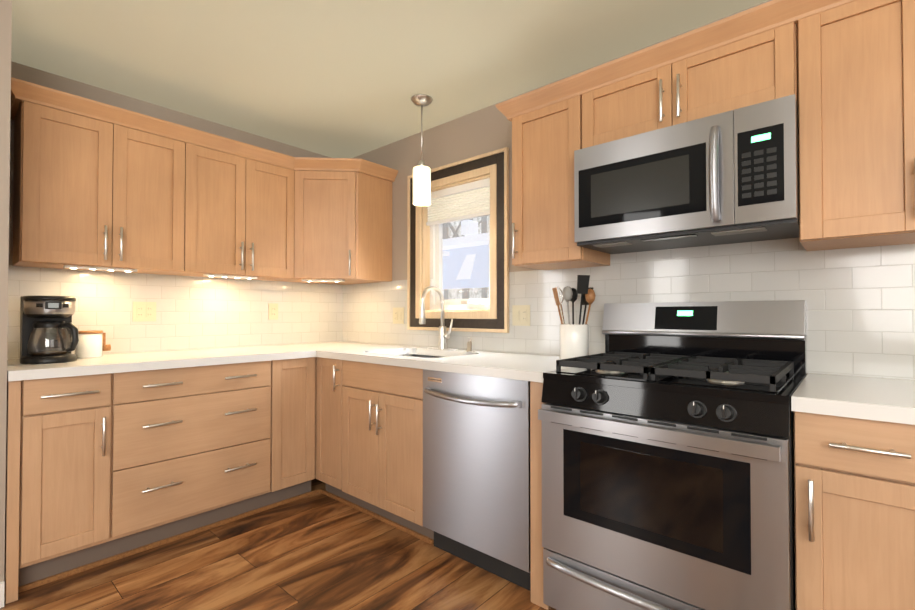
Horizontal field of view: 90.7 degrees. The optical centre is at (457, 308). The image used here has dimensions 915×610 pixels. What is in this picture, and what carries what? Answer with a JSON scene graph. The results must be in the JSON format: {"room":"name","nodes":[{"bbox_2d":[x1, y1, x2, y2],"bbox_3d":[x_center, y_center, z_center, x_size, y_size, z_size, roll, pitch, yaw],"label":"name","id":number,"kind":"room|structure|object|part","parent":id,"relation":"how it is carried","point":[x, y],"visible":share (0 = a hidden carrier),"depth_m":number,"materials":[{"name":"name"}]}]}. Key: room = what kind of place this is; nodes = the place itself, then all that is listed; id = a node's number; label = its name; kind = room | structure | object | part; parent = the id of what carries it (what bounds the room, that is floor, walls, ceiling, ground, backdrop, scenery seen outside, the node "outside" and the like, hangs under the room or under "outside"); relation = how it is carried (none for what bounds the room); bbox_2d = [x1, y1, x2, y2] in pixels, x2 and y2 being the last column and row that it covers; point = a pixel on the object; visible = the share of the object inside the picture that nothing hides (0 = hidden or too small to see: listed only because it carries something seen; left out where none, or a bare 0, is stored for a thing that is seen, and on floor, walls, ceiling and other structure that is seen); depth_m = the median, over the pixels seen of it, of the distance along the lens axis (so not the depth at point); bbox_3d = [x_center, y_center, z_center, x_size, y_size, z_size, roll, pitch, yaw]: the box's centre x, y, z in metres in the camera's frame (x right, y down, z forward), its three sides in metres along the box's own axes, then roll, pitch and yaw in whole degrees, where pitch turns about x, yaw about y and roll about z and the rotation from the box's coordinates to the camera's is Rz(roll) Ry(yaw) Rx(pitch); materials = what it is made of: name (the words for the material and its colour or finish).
{"room":"kitchen","nodes":[
{"label":"kitchen","id":0,"kind":"room"},
{"bbox_2d":[0,0,11,607],"bbox_3d":[-2.050,-0.032,1.922,0.634,2.390,0.152,-1,-1,41],"label":"wall","id":1,"kind":"structure","parent":0,"point":[5,51],"depth_m":1.77,"materials":[{"name":"beige paint"}]},
{"bbox_2d":[9,61,330,359],"bbox_3d":[-2.386,-0.029,2.134,0.150,2.390,4.550,-1,-1,41],"label":"wall","id":2,"kind":"structure","parent":0,"point":[49,80],"depth_m":2.59,"materials":[{"name":"beige paint"}]},
{"bbox_2d":[10,89,197,276],"bbox_3d":[-1.842,-0.586,2.403,0.323,0.760,0.720,-1,-1,41],"label":"upper cabinet","id":3,"kind":"object","parent":2,"relation":"attached to","point":[98,186],"depth_m":2.21,"materials":[{"name":"brown wood"}]},
{"bbox_2d":[7,265,342,359],"bbox_3d":[-1.585,0.030,2.931,0.008,0.464,1.978,-1,-1,41],"label":"backsplash","id":4,"kind":"structure","parent":2,"relation":"attached to","point":[193,312],"depth_m":2.80,"materials":[{"name":"tile"}]},
{"bbox_2d":[133,302,155,321],"bbox_3d":[-1.828,0.020,2.640,0.008,0.115,0.116,-1,-1,41],"label":"double electrical outlet","id":5,"kind":"object","parent":4,"relation":"attached to","point":[144,311],"visible":1,"depth_m":2.64,"materials":[{"name":"beige plastic"}]},
{"bbox_2d":[268,303,277,319],"bbox_3d":[-1.316,0.024,3.228,0.008,0.115,0.070,-1,-1,41],"label":"electrical outlet","id":6,"kind":"object","parent":4,"relation":"attached to","point":[272,311],"visible":1,"depth_m":3.22,"materials":[{"name":"beige plastic"}]},
{"bbox_2d":[170,125,289,281],"bbox_3d":[-1.414,-0.579,2.860,0.367,0.760,0.768,-1,-1,41],"label":"upper cabinet","id":7,"kind":"object","parent":2,"relation":"attached to","point":[230,203],"depth_m":2.70,"materials":[{"name":"brown wood"}]},
{"bbox_2d":[286,157,393,284],"bbox_3d":[-0.920,-0.574,3.241,0.610,0.760,0.662,-1,-1,41],"label":"upper cabinet","id":8,"kind":"object","parent":2,"relation":"attached to","point":[341,211],"depth_m":3.04,"materials":[{"name":"brown wood"}]},
{"bbox_2d":[0,478,555,609],"bbox_3d":[-0.419,1.171,0.303,5.500,0.060,4.700,-1,-1,41],"label":"floor","id":9,"kind":"structure","parent":0,"point":[319,551],"depth_m":1.97,"materials":[{"name":"wood"}]},
{"bbox_2d":[4,373,115,603],"bbox_3d":[-1.892,0.728,2.102,0.618,0.872,0.332,-1,-1,41],"label":"base cabinet","id":10,"kind":"object","parent":9,"relation":"on","point":[102,469],"depth_m":1.90,"materials":[{"name":"brown wood"}]},
{"bbox_2d":[116,360,283,559],"bbox_3d":[-1.539,0.734,2.507,0.618,0.872,0.864,-1,-1,41],"label":"base cabinet","id":11,"kind":"object","parent":9,"relation":"on","point":[199,449],"depth_m":2.29,"materials":[{"name":"brown wood"}]},
{"bbox_2d":[7,345,314,380],"bbox_3d":[-1.559,0.276,2.470,0.631,0.040,1.320,-1,-1,41],"label":"countertop","id":12,"kind":"structure","parent":11,"relation":"on","point":[125,362],"depth_m":2.24,"materials":[{"name":"white stone"}]},
{"bbox_2d":[20,296,78,363],"bbox_3d":[-1.917,0.097,2.121,0.252,0.308,0.200,-1,-1,41],"label":"coffee maker","id":13,"kind":"object","parent":12,"relation":"on","point":[49,334],"visible":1,"depth_m":2.09,"materials":[{"name":"black plastic"}]},
{"bbox_2d":[75,330,110,357],"bbox_3d":[-1.897,0.186,2.349,0.116,0.136,0.148,-1,-1,41],"label":"canister","id":14,"kind":"object","parent":12,"relation":"on","point":[92,344],"visible":0.83,"depth_m":2.30,"materials":[{"name":"white ceramic"}]},
{"bbox_2d":[284,357,319,503],"bbox_3d":[-1.205,0.739,2.890,0.618,0.872,0.278,-1,-1,41],"label":"base cabinet","id":15,"kind":"object","parent":9,"relation":"on","point":[299,373],"depth_m":2.73,"materials":[{"name":"brown wood"}]},
{"bbox_2d":[316,357,422,512],"bbox_3d":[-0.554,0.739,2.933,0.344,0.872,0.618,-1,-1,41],"label":"base cabinet","id":16,"kind":"object","parent":9,"relation":"on","point":[369,439],"depth_m":2.48,"materials":[{"name":"brown wood"}]},
{"bbox_2d":[279,342,569,382],"bbox_3d":[-0.299,0.371,2.697,2.232,0.224,0.632,-1,-1,41],"label":"countertop","id":17,"kind":"structure","parent":16,"relation":"on","point":[525,367],"depth_m":2.31,"materials":[{"name":"white stone"}]},
{"bbox_2d":[419,286,457,349],"bbox_3d":[-0.150,0.061,2.794,0.250,0.398,0.230,-1,-1,41],"label":"faucet","id":18,"kind":"object","parent":17,"relation":"on","point":[443,337],"visible":1,"depth_m":2.83,"materials":[{"name":"silver metal"}]},
{"bbox_2d":[466,338,472,351],"bbox_3d":[0.073,0.216,2.654,0.058,0.084,0.058,-1,-1,41],"label":"soap dispenser","id":19,"kind":"object","parent":17,"relation":"on","point":[469,345],"visible":1,"depth_m":2.65,"materials":[{"name":"silver metal"}]},
{"bbox_2d":[552,275,595,359],"bbox_3d":[0.546,0.051,2.131,0.199,0.399,0.197,-1,-1,41],"label":"utensil crock","id":20,"kind":"object","parent":17,"relation":"on","point":[574,340],"visible":0.79,"depth_m":2.07,"materials":[{"name":"white ceramic"}]},
{"bbox_2d":[423,369,530,590],"bbox_3d":[0.234,0.730,2.185,0.595,0.871,0.654,-1,-1,41],"label":"dishwasher","id":21,"kind":"object","parent":9,"relation":"on","point":[476,470],"visible":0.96,"depth_m":1.95,"materials":[{"name":"grey metal"}]},
{"bbox_2d":[538,300,806,609],"bbox_3d":[0.796,0.565,1.674,0.755,1.187,0.699,-1,-1,41],"label":"range","id":22,"kind":"object","parent":9,"relation":"on","point":[667,455],"visible":1,"depth_m":1.46,"materials":[{"name":"silver metal"}]},
{"bbox_2d":[793,411,914,609],"bbox_3d":[1.227,0.718,1.355,0.305,0.872,0.656,-1,-1,41],"label":"base cabinet","id":23,"kind":"object","parent":9,"relation":"on","point":[854,500],"visible":0.94,"depth_m":1.16,"materials":[{"name":"brown wood"}]},
{"bbox_2d":[791,373,914,424],"bbox_3d":[1.236,0.261,1.360,0.320,0.040,0.632,-1,-1,41],"label":"countertop","id":24,"kind":"structure","parent":23,"relation":"on","point":[883,399],"depth_m":1.22,"materials":[{"name":"white stone"}]},
{"bbox_2d":[11,0,768,157],"bbox_3d":[-0.419,-1.279,0.336,5.500,0.060,4.700,-1,-1,41],"label":"ceiling","id":25,"kind":"structure","parent":0,"point":[340,78],"depth_m":2.15,"materials":[{"name":"beige paint"}]},
{"bbox_2d":[411,94,432,205],"bbox_3d":[-0.208,-0.910,2.632,0.128,0.614,0.128,-1,-1,41],"label":"pendant lamp","id":26,"kind":"object","parent":25,"relation":"hanging from","point":[421,183],"visible":1,"depth_m":2.59,"materials":[{"name":"white glass"}]},
{"bbox_2d":[354,0,914,380],"bbox_3d":[1.076,-0.031,2.034,5.200,2.390,0.150,-1,-1,41],"label":"wall","id":27,"kind":"structure","parent":0,"point":[482,131],"depth_m":2.98,"materials":[{"name":"beige paint"}]},
{"bbox_2d":[407,147,508,332],"bbox_3d":[0.018,-0.389,2.925,0.840,1.070,0.155,-1,-1,41],"label":"window","id":28,"kind":"structure","parent":27,"relation":"in","point":[494,164],"depth_m":2.87,"materials":[{"name":"brown wood"}]},
{"bbox_3d":[0.033,-0.389,2.942,0.565,0.795,0.110,-1,-1,41],"label":"window sash","id":29,"kind":"part","parent":28,"relation":"part of","materials":[{"name":"glass"}]},
{"bbox_2d":[507,80,609,269],"bbox_3d":[0.509,-0.588,2.219,0.366,0.760,0.323,-1,-1,41],"label":"upper cabinet","id":30,"kind":"object","parent":27,"relation":"attached to","point":[547,131],"depth_m":2.10,"materials":[{"name":"brown wood"}]},
{"bbox_2d":[343,237,914,379],"bbox_3d":[0.346,-0.006,2.566,3.400,0.525,0.008,-1,-1,41],"label":"backsplash","id":31,"kind":"structure","parent":27,"relation":"attached to","point":[860,311],"depth_m":1.86,"materials":[{"name":"tile"}]},
{"bbox_2d":[393,307,403,323],"bbox_3d":[-0.423,0.053,3.223,0.116,0.115,0.010,-1,-1,41],"label":"outlet","id":32,"kind":"object","parent":31,"relation":"attached to","point":[398,315],"visible":1,"depth_m":3.22,"materials":[{"name":"beige plastic"}]},
{"bbox_2d":[512,305,529,325],"bbox_3d":[0.357,0.041,2.543,0.116,0.115,0.010,-1,-1,41],"label":"outlet","id":33,"kind":"object","parent":31,"relation":"attached to","point":[520,315],"visible":1,"depth_m":2.54,"materials":[{"name":"beige plastic"}]},
{"bbox_2d":[583,0,802,147],"bbox_3d":[0.933,-0.822,1.853,0.756,0.301,0.323,-1,-1,41],"label":"upper cabinet","id":34,"kind":"object","parent":27,"relation":"attached to","point":[759,60],"depth_m":1.67,"materials":[{"name":"brown wood"}]},
{"bbox_2d":[574,94,798,253],"bbox_3d":[0.893,-0.468,1.799,0.755,0.406,0.445,-1,-1,41],"label":"over-the-range microwave","id":35,"kind":"object","parent":34,"relation":"attached to","point":[730,177],"visible":1,"depth_m":1.63,"materials":[{"name":"silver metal"}]},
{"bbox_2d":[798,0,914,250],"bbox_3d":[1.335,-0.598,1.499,0.308,0.760,0.323,-1,-1,41],"label":"upper cabinet","id":36,"kind":"object","parent":27,"relation":"attached to","point":[843,71],"depth_m":1.39,"materials":[{"name":"brown wood"}]},
{"label":"outside","id":37,"kind":"structure","parent":0,"visible":0},
{"bbox_2d":[443,216,488,299],"bbox_3d":[3.221,-1.280,6.185,15.000,9.000,4.800,-1,-1,41],"label":"sky","id":38,"kind":"structure","parent":37,"point":[448,258],"depth_m":6.25,"materials":[{"name":"white"}]}
]}

